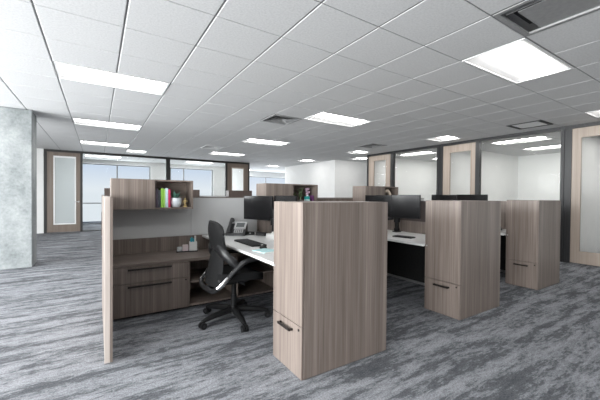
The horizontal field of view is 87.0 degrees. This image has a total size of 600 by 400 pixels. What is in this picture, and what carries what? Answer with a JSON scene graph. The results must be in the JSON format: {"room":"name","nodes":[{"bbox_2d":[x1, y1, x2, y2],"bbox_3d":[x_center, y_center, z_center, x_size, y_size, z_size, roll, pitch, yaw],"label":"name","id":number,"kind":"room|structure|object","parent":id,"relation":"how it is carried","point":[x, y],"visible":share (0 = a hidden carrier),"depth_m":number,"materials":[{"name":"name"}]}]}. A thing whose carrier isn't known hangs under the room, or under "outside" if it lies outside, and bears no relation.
{"room":"open-plan office","nodes":[
{"label":"open-plan office","id":0,"kind":"room"},
{"bbox_2d":[37,148,43,233],"bbox_3d":[-9.791,-0.339,9.293,3.535,2.828,0.100,0,1,-33],"label":"wall","id":1,"kind":"structure","parent":0,"point":[40,152],"depth_m":10.16,"materials":[{"name":"white paint"}]},
{"bbox_2d":[47,151,79,232],"bbox_3d":[-7.839,-0.255,10.500,0.893,2.640,0.115,0,1,-33],"label":"door","id":2,"kind":"structure","parent":1,"relation":"in","point":[63,169],"depth_m":10.51,"materials":[{"name":"brown wood"}]},
{"bbox_2d":[44,149,249,232],"bbox_3d":[-5.288,-0.336,12.177,7.150,2.828,0.100,0,1,-33],"label":"trim","id":3,"kind":"structure","parent":1,"relation":"attached to","point":[81,153],"depth_m":10.77,"materials":[{"name":"brown metal"}]},
{"bbox_2d":[150,163,165,179],"bbox_3d":[-6.507,-0.380,14.710,0.810,2.828,0.200,0,1,-33],"label":"wall pier","id":4,"kind":"object","parent":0,"point":[158,170],"depth_m":14.56,"materials":[{"name":"white paint"}]},
{"bbox_2d":[170,167,212,195],"bbox_3d":[-5.299,-0.260,15.485,2.040,2.550,0.060,0,1,-33],"label":"window","id":5,"kind":"structure","parent":4,"relation":"attached to","point":[170,167],"depth_m":15.77,"materials":[{"name":"white metal"}]},
{"bbox_2d":[213,166,224,195],"bbox_3d":[-4.145,-0.378,16.223,0.680,2.828,0.200,0,1,-33],"label":"wall","id":6,"kind":"structure","parent":0,"point":[218,172],"depth_m":16.10,"materials":[{"name":"white paint"}]},
{"bbox_2d":[83,159,212,169],"bbox_3d":[-6.799,-1.670,14.510,5.640,0.248,0.180,0,1,-33],"label":"trim","id":7,"kind":"structure","parent":6,"relation":"attached to","point":[84,160],"depth_m":14.10,"materials":[{"name":"white paint"}]},
{"bbox_2d":[232,168,242,190],"bbox_3d":[-3.515,-0.369,15.949,0.085,2.828,4.340,0,1,-33],"label":"glass panel","id":8,"kind":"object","parent":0,"point":[237,174],"depth_m":15.02,"materials":[{"name":"white glass"}]},
{"bbox_2d":[227,163,247,190],"bbox_3d":[-2.711,-0.252,13.785,0.963,2.640,0.115,0,1,-33],"label":"door","id":9,"kind":"structure","parent":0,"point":[230,166],"depth_m":13.76,"materials":[{"name":"brown wood"}]},
{"bbox_2d":[249,171,284,177],"bbox_3d":[-2.202,-1.622,19.463,5.915,0.388,0.200,0,1,-33],"label":"wall","id":10,"kind":"structure","parent":0,"point":[252,173],"depth_m":19.45,"materials":[{"name":"white paint"}]},
{"bbox_2d":[249,176,284,182],"bbox_3d":[-2.213,-0.213,19.482,5.890,2.410,0.060,0,1,-33],"label":"window","id":11,"kind":"structure","parent":10,"relation":"in","point":[249,176],"depth_m":19.49,"materials":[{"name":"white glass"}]},
{"bbox_2d":[0,0,599,172],"bbox_3d":[-0.211,-1.653,7.376,17.600,0.220,22.700,0,1,-33],"label":"ceiling","id":12,"kind":"structure","parent":0,"point":[26,65],"depth_m":3.83,"materials":[{"name":"tile"}]},
{"bbox_2d":[0,0,599,162],"bbox_3d":[-0.212,-1.561,7.377,17.580,0.024,22.680,0,1,-33],"label":"grid","id":13,"kind":"object","parent":12,"relation":"attached to","point":[21,0],"visible":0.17,"depth_m":3.21,"materials":[{"name":"grey metal"}]},
{"bbox_2d":[85,155,121,158],"bbox_3d":[-7.606,-1.697,12.235,1.195,0.062,0.586,0,1,-33],"label":"ceiling light","id":14,"kind":"object","parent":13,"relation":"attached to","point":[85,155],"visible":0.69,"depth_m":12.31,"materials":[{"name":"white plastic"}]},
{"bbox_2d":[80,141,128,147],"bbox_3d":[-5.634,-1.639,9.156,1.195,0.062,0.586,0,1,-33],"label":"ceiling light","id":15,"kind":"object","parent":13,"relation":"attached to","point":[81,142],"visible":0.81,"depth_m":9.21,"materials":[{"name":"white"}]},
{"bbox_2d":[81,141,127,145],"bbox_3d":[-5.634,-1.645,9.156,1.143,0.040,0.280,0,1,-33],"label":"diffuser","id":16,"kind":"object","parent":15,"relation":"attached to","point":[81,141],"depth_m":9.10,"materials":[{"name":"white"}]},
{"bbox_2d":[72,118,141,130],"bbox_3d":[-3.990,-1.592,6.590,1.195,0.062,0.586,0,1,-33],"label":"ceiling light","id":17,"kind":"object","parent":13,"relation":"attached to","point":[75,120],"visible":0.89,"depth_m":6.62,"materials":[{"name":"white plastic"}]},
{"bbox_2d":[75,119,139,127],"bbox_3d":[-3.990,-1.597,6.590,1.143,0.040,0.280,0,1,-33],"label":"diffuser","id":18,"kind":"object","parent":17,"relation":"attached to","point":[79,120],"depth_m":6.53,"materials":[{"name":"white plastic"}]},
{"bbox_2d":[54,61,169,94],"bbox_3d":[-2.346,-1.544,4.023,1.195,0.062,0.586,0,1,-33],"label":"ceiling light","id":19,"kind":"object","parent":13,"relation":"attached to","point":[66,71],"visible":0.96,"depth_m":4.02,"materials":[{"name":"white plastic"}]},
{"bbox_2d":[126,150,146,152],"bbox_3d":[-5.521,-1.658,10.675,0.586,0.062,0.586,0,1,-33],"label":"ceiling light","id":20,"kind":"object","parent":13,"relation":"attached to","point":[132,151],"visible":0.83,"depth_m":10.76,"materials":[{"name":"white plastic"}]},
{"bbox_2d":[184,161,213,163],"bbox_3d":[-4.526,-1.695,14.208,1.195,0.062,0.586,0,1,-33],"label":"ceiling light","id":21,"kind":"object","parent":13,"relation":"attached to","point":[186,161],"visible":0.69,"depth_m":14.27,"materials":[{"name":"white plastic"}]},
{"bbox_2d":[200,145,224,149],"bbox_3d":[-2.666,-1.632,9.609,0.586,0.093,0.586,0,1,-33],"label":"air diffuser","id":22,"kind":"object","parent":13,"relation":"attached to","point":[205,147],"visible":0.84,"depth_m":9.66,"materials":[{"name":"white metal"}]},
{"bbox_2d":[208,152,245,155],"bbox_3d":[-2.554,-1.637,11.129,1.195,0.062,0.586,0,1,-33],"label":"ceiling light","id":23,"kind":"object","parent":13,"relation":"attached to","point":[215,153],"visible":0.8,"depth_m":11.20,"materials":[{"name":"white plastic"}]},
{"bbox_2d":[241,138,289,145],"bbox_3d":[-0.910,-1.589,8.562,1.195,0.062,0.586,0,1,-33],"label":"ceiling light","id":24,"kind":"object","parent":13,"relation":"attached to","point":[250,140],"visible":0.81,"depth_m":8.63,"materials":[{"name":"white"}]},
{"bbox_2d":[249,139,285,143],"bbox_3d":[-0.910,-1.595,8.562,1.143,0.040,0.280,0,1,-33],"label":"diffuser","id":25,"kind":"object","parent":24,"relation":"attached to","point":[249,139],"depth_m":8.54,"materials":[{"name":"white"}]},
{"bbox_2d":[260,114,301,124],"bbox_3d":[-0.365,-1.565,6.016,0.586,0.093,0.586,0,1,-33],"label":"air diffuser","id":26,"kind":"object","parent":13,"relation":"attached to","point":[278,119],"visible":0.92,"depth_m":6.06,"materials":[{"name":"grey metal"}]},
{"bbox_2d":[304,112,372,126],"bbox_3d":[0.734,-1.542,5.996,1.195,0.062,0.586,0,1,-33],"label":"ceiling light","id":27,"kind":"object","parent":13,"relation":"attached to","point":[326,117],"visible":0.79,"depth_m":6.03,"materials":[{"name":"white plastic"}]},
{"bbox_2d":[315,113,364,123],"bbox_3d":[0.734,-1.547,5.996,1.143,0.040,0.280,0,1,-33],"label":"diffuser","id":28,"kind":"object","parent":27,"relation":"attached to","point":[323,115],"depth_m":5.97,"materials":[{"name":"white plastic"}]},
{"bbox_2d":[346,150,369,153],"bbox_3d":[1.913,-1.587,10.371,0.586,0.062,0.586,0,1,-33],"label":"ceiling light","id":29,"kind":"object","parent":13,"relation":"attached to","point":[357,151],"visible":0.75,"depth_m":10.47,"materials":[{"name":"white plastic"}]},
{"bbox_2d":[350,157,366,159],"bbox_3d":[2.283,-1.606,12.055,0.586,0.062,0.586,0,1,-33],"label":"ceiling light","id":30,"kind":"object","parent":13,"relation":"attached to","point":[357,158],"visible":0.66,"depth_m":12.18,"materials":[{"name":"white plastic"}]},
{"bbox_2d":[357,143,386,147],"bbox_3d":[2.058,-1.582,9.015,0.586,0.093,0.586,0,1,-33],"label":"air diffuser","id":31,"kind":"object","parent":13,"relation":"attached to","point":[372,145],"visible":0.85,"depth_m":9.04,"materials":[{"name":"grey metal"}]},
{"bbox_2d":[400,151,436,155],"bbox_3d":[3.946,-1.572,10.587,0.586,0.062,1.195,0,1,-33],"label":"ceiling light","id":32,"kind":"object","parent":13,"relation":"attached to","point":[423,152],"visible":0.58,"depth_m":10.64,"materials":[{"name":"white plastic"}]},
{"bbox_2d":[427,135,461,141],"bbox_3d":[3.557,-1.540,7.805,0.586,0.062,0.586,0,1,-33],"label":"ceiling light","id":33,"kind":"object","parent":13,"relation":"attached to","point":[448,137],"visible":0.79,"depth_m":7.85,"materials":[{"name":"white"}]},
{"bbox_2d":[439,136,454,139],"bbox_3d":[3.557,-1.545,7.804,0.534,0.040,0.280,0,1,-33],"label":"diffuser","id":34,"kind":"object","parent":33,"relation":"attached to","point":[442,137],"depth_m":7.84,"materials":[{"name":"white"}]},
{"bbox_2d":[462,37,573,83],"bbox_3d":[2.378,-1.494,3.430,1.195,0.062,0.586,0,1,-33],"label":"ceiling light","id":35,"kind":"object","parent":13,"relation":"attached to","point":[521,60],"visible":0.88,"depth_m":3.42,"materials":[{"name":"white plastic"}]},
{"bbox_2d":[484,44,555,76],"bbox_3d":[2.378,-1.499,3.430,1.143,0.040,0.280,0,1,-33],"label":"diffuser","id":36,"kind":"object","parent":35,"relation":"attached to","point":[514,57],"depth_m":3.40,"materials":[{"name":"white plastic"}]},
{"bbox_2d":[491,136,553,144],"bbox_3d":[5.590,-1.524,8.021,0.586,0.062,1.195,0,1,-33],"label":"ceiling light","id":37,"kind":"object","parent":13,"relation":"attached to","point":[538,138],"visible":0.81,"depth_m":8.05,"materials":[{"name":"white plastic"}]},
{"bbox_2d":[496,137,545,143],"bbox_3d":[5.590,-1.529,8.021,0.280,0.040,1.143,0,1,-33],"label":"diffuser","id":38,"kind":"object","parent":37,"relation":"attached to","point":[535,137],"depth_m":8.02,"materials":[{"name":"white"}]},
{"bbox_2d":[506,120,552,129],"bbox_3d":[4.544,-1.524,6.265,0.586,0.093,0.586,0,1,-33],"label":"air diffuser","id":39,"kind":"object","parent":13,"relation":"attached to","point":[538,123],"visible":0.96,"depth_m":6.21,"materials":[{"name":"white metal"}]},
{"bbox_2d":[523,145,560,150],"bbox_3d":[7.130,-1.523,9.008,0.586,0.062,1.195,0,1,-33],"label":"ceiling light","id":40,"kind":"object","parent":13,"relation":"attached to","point":[554,146],"visible":0.49,"depth_m":9.21,"materials":[{"name":"white"}]},
{"bbox_2d":[493,0,599,36],"bbox_3d":[2.101,-1.503,2.166,0.586,0.104,1.195,0,1,-33],"label":"air vent","id":41,"kind":"object","parent":13,"relation":"attached to","point":[546,14],"visible":0.96,"depth_m":2.48,"materials":[{"name":"grey metal"}]},
{"bbox_2d":[585,110,599,117],"bbox_3d":[5.201,-1.492,5.238,0.586,0.062,0.586,0,1,-33],"label":"ceiling light","id":42,"kind":"object","parent":13,"relation":"attached to","point":[596,114],"visible":0.8,"depth_m":5.42,"materials":[{"name":"white plastic"}]},
{"bbox_2d":[0,221,599,399],"bbox_3d":[-0.237,1.245,7.413,17.600,0.120,22.700,0,1,-33],"label":"floor","id":43,"kind":"structure","parent":0,"point":[544,343],"depth_m":2.67,"materials":[{"name":"carpet"}]},
{"bbox_2d":[0,107,36,269],"bbox_3d":[-5.064,-0.196,5.518,0.665,2.724,0.500,0,1,-33],"label":"column","id":44,"kind":"structure","parent":43,"relation":"on","point":[18,127],"depth_m":5.39,"materials":[{"name":"concrete"}]},
{"bbox_2d":[102,196,112,363],"bbox_3d":[-1.866,0.594,3.044,0.054,1.264,1.600,0,1,-33],"label":"end panel","id":45,"kind":"object","parent":43,"relation":"on","point":[107,201],"visible":1,"depth_m":2.37,"materials":[{"name":"laminate"}]},
{"bbox_2d":[101,195,225,236],"bbox_3d":[-3.546,0.478,11.098,5.800,1.258,0.062,0,1,-33],"label":"wall","id":46,"kind":"structure","parent":43,"relation":"on","point":[101,195],"depth_m":9.52,"materials":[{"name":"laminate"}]},
{"bbox_2d":[104,188,109,195],"bbox_3d":[-5.448,-0.171,9.655,0.900,0.360,0.319,0,1,-33],"label":"upper cabinet","id":47,"kind":"object","parent":46,"relation":"attached to","point":[106,190],"visible":0.23,"depth_m":9.31,"materials":[{"name":"laminate"}]},
{"bbox_2d":[193,190,199,196],"bbox_3d":[-3.882,-0.170,10.659,0.900,0.360,0.319,0,1,-33],"label":"upper cabinet","id":48,"kind":"object","parent":46,"relation":"attached to","point":[196,193],"visible":0.2,"depth_m":10.71,"materials":[{"name":"laminate"}]},
{"bbox_2d":[226,190,251,196],"bbox_3d":[-2.257,-0.169,11.700,0.900,0.360,0.319,0,1,-33],"label":"upper cabinet","id":49,"kind":"object","parent":46,"relation":"attached to","point":[229,193],"visible":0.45,"depth_m":11.52,"materials":[{"name":"laminate"}]},
{"bbox_2d":[113,247,273,319],"bbox_3d":[-1.255,0.937,3.923,1.920,0.566,0.674,0,1,-33],"label":"credenza","id":50,"kind":"object","parent":43,"relation":"on","point":[161,281],"visible":0.58,"depth_m":3.48,"materials":[{"name":"laminate"}]},
{"bbox_2d":[190,262,273,282],"bbox_3d":[-0.949,0.935,4.155,1.115,0.020,0.572,0,1,-33],"label":"shelf","id":51,"kind":"object","parent":50,"relation":"attached to","point":[195,272],"depth_m":4.20,"materials":[{"name":"laminate"}]},
{"bbox_3d":[-1.430,0.644,4.002,0.250,0.014,0.090,0,1,-23],"label":"tray","id":52,"kind":"object","parent":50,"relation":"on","visible":0},
{"bbox_2d":[182,244,187,250],"bbox_3d":[-1.448,0.606,3.993,0.066,0.080,0.066,0,1,-23],"label":"cube","id":53,"kind":"object","parent":52,"relation":"on","point":[184,247],"visible":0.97,"depth_m":3.97,"materials":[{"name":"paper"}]},
{"bbox_2d":[189,241,196,250],"bbox_3d":[-1.363,0.588,4.029,0.090,0.118,0.072,0,1,-23],"label":"pen cup","id":54,"kind":"object","parent":52,"relation":"on","point":[192,245],"visible":0.9,"depth_m":3.99,"materials":[{"name":"white plastic"}]},
{"bbox_2d":[198,220,270,332],"bbox_3d":[-0.684,0.719,3.254,0.742,1.029,0.734,0,1,-36],"label":"chair","id":55,"kind":"object","parent":43,"relation":"on","point":[217,274],"visible":0.99,"depth_m":3.09,"materials":[{"name":"black plastic"}]},
{"bbox_2d":[202,232,273,265],"bbox_3d":[-0.418,0.859,3.633,0.836,0.745,2.061,0,1,-33],"label":"desk","id":56,"kind":"object","parent":43,"relation":"on","point":[268,258],"visible":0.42,"depth_m":3.34,"materials":[{"name":"white laminate"}]},
{"bbox_2d":[224,218,247,235],"bbox_3d":[-0.878,0.359,4.285,0.305,0.230,0.211,1,1,5],"label":"telephone","id":57,"kind":"object","parent":56,"relation":"on","point":[238,228],"visible":0.97,"depth_m":4.25,"materials":[{"name":"grey plastic"}]},
{"bbox_2d":[234,239,266,246],"bbox_3d":[-0.567,0.477,3.554,0.170,0.018,0.520,0,1,-33],"label":"keyboard","id":58,"kind":"object","parent":56,"relation":"on","point":[248,242],"visible":1,"depth_m":3.49,"materials":[{"name":"black plastic"}]},
{"bbox_2d":[247,231,254,234],"bbox_3d":[-0.674,0.455,4.349,0.100,0.040,0.064,0,1,-3],"label":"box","id":59,"kind":"object","parent":56,"relation":"on","point":[248,232],"visible":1,"depth_m":4.32,"materials":[{"name":"black plastic"}]},
{"bbox_2d":[256,232,266,235],"bbox_3d":[-0.515,0.455,4.250,0.160,0.045,0.063,1,1,27],"label":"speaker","id":60,"kind":"object","parent":56,"relation":"on","point":[257,233],"visible":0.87,"depth_m":4.22},
{"bbox_2d":[252,248,273,252],"bbox_3d":[-0.336,0.490,3.060,0.170,0.008,0.192,0,1,-45],"label":"notebook","id":61,"kind":"object","parent":56,"relation":"on","point":[264,250],"visible":0.81,"depth_m":3.04,"materials":[{"name":"teal paper"}]},
{"bbox_2d":[266,232,273,239],"bbox_3d":[-0.315,0.438,3.940,0.120,0.091,0.220,0,1,-38],"label":"tissue box","id":62,"kind":"object","parent":56,"relation":"on","point":[268,235],"visible":0.37,"depth_m":3.92,"materials":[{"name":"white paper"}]},
{"bbox_2d":[270,209,273,232],"bbox_3d":[-0.338,0.280,4.167,0.121,0.400,0.612,0,1,-42],"label":"monitor arm","id":63,"kind":"object","parent":56,"relation":"on","point":[272,219],"visible":0.24,"depth_m":4.15,"materials":[{"name":"silver plastic"}]},
{"bbox_2d":[244,196,272,220],"bbox_3d":[-0.564,0.106,4.322,0.514,0.325,0.049,1,1,34],"label":"monitor","id":64,"kind":"object","parent":63,"relation":"attached to","point":[255,207],"visible":0.96,"depth_m":4.29,"materials":[{"name":"black plastic"}]},
{"bbox_2d":[274,196,296,200],"bbox_3d":[-0.177,0.109,3.945,0.049,0.325,0.550,0,1,-32],"label":"monitor","id":65,"kind":"object","parent":63,"relation":"attached to","point":[276,198],"visible":0.31,"depth_m":3.91,"materials":[{"name":"black plastic"}]},
{"bbox_2d":[259,200,273,232],"bbox_3d":[-0.042,0.619,3.872,0.053,1.225,2.057,0,1,-33],"label":"wall","id":66,"kind":"structure","parent":43,"relation":"on","point":[264,225],"depth_m":4.54,"materials":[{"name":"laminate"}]},
{"bbox_2d":[113,197,423,254],"bbox_3d":[0.200,0.587,5.286,5.840,1.258,0.062,0,1,-33],"label":"partition","id":67,"kind":"structure","parent":43,"relation":"on","point":[140,230],"depth_m":4.07,"materials":[{"name":"fabric"}]},
{"bbox_2d":[110,178,192,209],"bbox_3d":[-1.764,-0.067,3.790,0.872,0.345,0.322,0,1,-33],"label":"upper cabinet","id":68,"kind":"object","parent":67,"relation":"attached to","point":[127,194],"visible":0.8,"depth_m":3.59,"materials":[{"name":"laminate"}]},
{"bbox_2d":[158,190,160,206],"bbox_3d":[-1.702,-0.016,3.801,0.026,0.205,0.174,0,1,-33],"label":"book","id":69,"kind":"object","parent":68,"relation":"in","point":[159,191],"visible":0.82,"depth_m":3.73,"materials":[{"name":"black paper"}]},
{"bbox_2d":[158,188,163,206],"bbox_3d":[-1.679,-0.026,3.821,0.032,0.225,0.185,0,1,-33],"label":"book","id":70,"kind":"object","parent":68,"relation":"in","point":[161,189],"visible":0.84,"depth_m":3.74,"materials":[{"name":"green paper"}]},
{"bbox_2d":[164,188,167,206],"bbox_3d":[-1.636,-0.027,3.848,0.030,0.228,0.184,0,1,-33],"label":"book","id":71,"kind":"object","parent":68,"relation":"in","point":[166,189],"visible":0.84,"depth_m":3.77,"materials":[{"name":"white paper"}]},
{"bbox_2d":[168,189,169,206],"bbox_3d":[-1.610,-0.021,3.860,0.024,0.215,0.174,0,1,-33],"label":"book","id":72,"kind":"object","parent":68,"relation":"in","point":[168,189],"visible":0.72,"depth_m":3.78,"materials":[{"name":"pink paper"}]},
{"bbox_2d":[170,191,181,206],"bbox_3d":[-1.518,-0.016,3.882,0.161,0.207,0.145,0,1,-33],"label":"potted plant","id":73,"kind":"object","parent":68,"relation":"in","point":[175,201],"visible":0.98,"depth_m":3.84,"materials":[{"name":"white ceramic"}]},
{"bbox_2d":[256,183,317,200],"bbox_3d":[-0.182,-0.066,4.803,0.905,0.345,0.322,0,1,-33],"label":"upper cabinet","id":74,"kind":"object","parent":67,"relation":"attached to","point":[262,189],"visible":0.51,"depth_m":4.61,"materials":[{"name":"laminate"}]},
{"bbox_2d":[298,188,303,200],"bbox_3d":[0.009,-0.054,4.909,0.124,0.284,0.122,0,1,-33],"label":"potted plant","id":75,"kind":"object","parent":74,"relation":"in","point":[301,189],"visible":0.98,"depth_m":4.90,"materials":[{"name":"green plant"}]},
{"bbox_2d":[304,196,309,200],"bbox_3d":[0.109,0.017,4.892,0.062,0.145,0.063,0,1,-33],"label":"box","id":76,"kind":"object","parent":74,"relation":"in","point":[306,198],"visible":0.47,"depth_m":4.87,"materials":[{"name":"teal cardboard"}]},
{"bbox_2d":[353,186,397,200],"bbox_3d":[1.401,-0.074,5.817,0.865,0.347,0.322,0,1,-33],"label":"upper cabinet","id":77,"kind":"object","parent":67,"relation":"attached to","point":[359,192],"visible":0.47,"depth_m":5.61,"materials":[{"name":"laminate"}]},
{"bbox_2d":[273,201,387,380],"bbox_3d":[0.242,0.632,2.571,0.874,1.238,0.422,0,1,-33],"label":"storage cabinet","id":78,"kind":"object","parent":43,"relation":"on","point":[330,286],"visible":1,"depth_m":2.36,"materials":[{"name":"laminate"}]},
{"bbox_2d":[387,230,424,245],"bbox_3d":[1.219,0.860,4.703,0.848,0.745,2.024,0,1,-33],"label":"desk","id":79,"kind":"object","parent":43,"relation":"on","point":[419,240],"visible":0.16,"depth_m":4.08,"materials":[{"name":"white laminate"}]},
{"bbox_2d":[388,217,400,231],"bbox_3d":[1.462,0.277,4.837,0.146,0.422,0.582,0,1,-29],"label":"monitor arm","id":80,"kind":"object","parent":79,"relation":"on","point":[396,220],"visible":0.43,"depth_m":4.82,"materials":[{"name":"black plastic"}]},
{"bbox_2d":[365,195,390,216],"bbox_3d":[1.269,0.092,5.017,0.049,0.335,0.538,0,1,-42],"label":"monitor","id":81,"kind":"object","parent":80,"relation":"attached to","point":[371,198],"visible":0.46,"depth_m":4.97,"materials":[{"name":"black plastic"}]},
{"bbox_2d":[391,195,420,218],"bbox_3d":[1.525,0.094,4.563,0.049,0.335,0.464,0,1,-40],"label":"monitor","id":82,"kind":"object","parent":80,"relation":"attached to","point":[402,206],"visible":1,"depth_m":4.53,"materials":[{"name":"black plastic"}]},
{"bbox_2d":[392,235,415,238],"bbox_3d":[1.376,0.486,4.192,0.120,0.018,0.270,0,1,-43],"label":"keyboard","id":83,"kind":"object","parent":79,"relation":"on","point":[400,236],"visible":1,"depth_m":4.14,"materials":[{"name":"black plastic"}]},
{"bbox_2d":[387,201,425,285],"bbox_3d":[1.609,0.621,4.933,0.053,1.225,2.052,0,1,-33],"label":"wall","id":84,"kind":"structure","parent":43,"relation":"on","point":[406,262],"depth_m":4.82,"materials":[{"name":"laminate"}]},
{"bbox_2d":[424,200,500,319],"bbox_3d":[1.881,0.629,3.665,0.857,1.245,0.422,0,1,-33],"label":"storage cabinet","id":85,"kind":"object","parent":43,"relation":"on","point":[463,237],"visible":1,"depth_m":3.46,"materials":[{"name":"laminate"}]},
{"bbox_2d":[500,201,506,271],"bbox_3d":[3.206,0.622,5.974,0.053,1.225,2.022,0,1,-33],"label":"wall","id":86,"kind":"structure","parent":43,"relation":"on","point":[503,203],"depth_m":5.46,"materials":[{"name":"laminate"}]},
{"bbox_2d":[501,229,505,235],"bbox_3d":[2.841,0.861,5.765,0.784,0.745,1.986,0,1,-33],"label":"desk","id":87,"kind":"object","parent":43,"relation":"on","point":[503,231],"visible":0.15,"depth_m":4.89,"materials":[{"name":"white laminate"}]},
{"bbox_3d":[3.047,0.263,6.043,0.129,0.446,0.617,0,1,-33],"label":"desk mount","id":88,"kind":"object","parent":87,"relation":"on","visible":0},
{"bbox_2d":[431,195,456,199],"bbox_3d":[2.845,0.065,6.238,0.049,0.335,0.512,0,1,-37],"label":"monitor","id":89,"kind":"object","parent":88,"relation":"attached to","point":[434,197],"visible":0.42,"depth_m":6.21,"materials":[{"name":"black plastic"}]},
{"bbox_2d":[457,195,487,200],"bbox_3d":[3.141,0.068,5.771,0.049,0.335,0.571,0,1,-29],"label":"monitor","id":90,"kind":"object","parent":88,"relation":"attached to","point":[459,197],"visible":0.39,"depth_m":5.72,"materials":[{"name":"black plastic"}]},
{"bbox_2d":[505,200,560,289],"bbox_3d":[3.493,0.627,4.746,0.787,1.250,0.415,0,1,-33],"label":"storage cabinet","id":91,"kind":"object","parent":43,"relation":"on","point":[532,226],"visible":1,"depth_m":4.55,"materials":[{"name":"laminate"}]},
{"bbox_2d":[285,160,336,197],"bbox_3d":[0.361,-0.313,14.288,0.120,2.828,3.980,0,1,-33],"label":"wall","id":92,"kind":"structure","parent":0,"point":[322,174],"depth_m":13.51,"materials":[{"name":"white paint"}]},
{"bbox_2d":[337,160,366,197],"bbox_3d":[3.254,-0.281,13.849,4.280,2.828,0.120,0,1,-33],"label":"wall","id":93,"kind":"structure","parent":0,"point":[350,174],"depth_m":12.98,"materials":[{"name":"white paint"}]},
{"bbox_2d":[374,158,436,200],"bbox_3d":[4.233,-0.252,12.256,4.350,2.828,0.100,0,1,-33],"label":"wall partition","id":94,"kind":"structure","parent":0,"point":[412,177],"depth_m":12.26,"materials":[{"name":"white paint"}]},
{"bbox_2d":[369,154,390,186],"bbox_3d":[2.644,-0.165,10.541,0.115,2.646,1.024,0,1,-33],"label":"door","id":95,"kind":"structure","parent":94,"relation":"in","point":[372,159],"depth_m":10.58,"materials":[{"name":"brown wood"}]},
{"bbox_2d":[450,151,517,200],"bbox_3d":[5.738,-0.208,9.907,4.350,2.828,0.100,0,1,-33],"label":"wall","id":96,"kind":"structure","parent":0,"point":[499,172],"depth_m":10.04,"materials":[{"name":"white paint"}]},
{"bbox_2d":[443,142,475,194],"bbox_3d":[4.104,-0.122,8.263,0.115,2.646,0.929,0,1,-33],"label":"door","id":97,"kind":"structure","parent":96,"relation":"in","point":[447,150],"depth_m":8.38,"materials":[{"name":"brown wood"}]},
{"bbox_2d":[367,121,599,262],"bbox_3d":[4.287,-0.197,8.046,0.100,2.828,7.130,0,1,-33],"label":"trim","id":98,"kind":"structure","parent":96,"relation":"attached to","point":[566,131],"depth_m":6.41,"materials":[{"name":"grey metal"}]},
{"bbox_2d":[518,153,560,199],"bbox_3d":[8.133,-0.193,10.432,0.250,2.828,18.800,0,1,-33],"label":"wall","id":99,"kind":"structure","parent":0,"point":[538,175],"depth_m":10.49,"materials":[{"name":"white paint"}]},
{"bbox_2d":[580,136,599,252],"bbox_3d":[7.237,-0.164,7.566,4.350,2.828,0.100,0,1,-33],"label":"window","id":100,"kind":"structure","parent":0,"point":[590,177],"depth_m":6.98,"materials":[{"name":"white glass"}]},
{"bbox_2d":[570,125,599,265],"bbox_3d":[5.640,-0.078,5.864,0.115,2.646,0.974,0,1,-33],"label":"door","id":101,"kind":"structure","parent":100,"relation":"in","point":[576,256],"depth_m":6.20,"materials":[{"name":"brown wood"}]},
{"bbox_3d":[-10.982,-0.383,11.843,4.280,2.828,0.200,0,1,-33],"label":"wall","id":102,"kind":"structure","parent":0,"visible":0},
{"bbox_2d":[83,163,150,223],"bbox_3d":[-8.015,-0.262,13.746,2.750,2.550,0.060,0,1,-33],"label":"window","id":103,"kind":"structure","parent":102,"relation":"in","point":[83,163],"depth_m":13.68,"materials":[{"name":"metal"}]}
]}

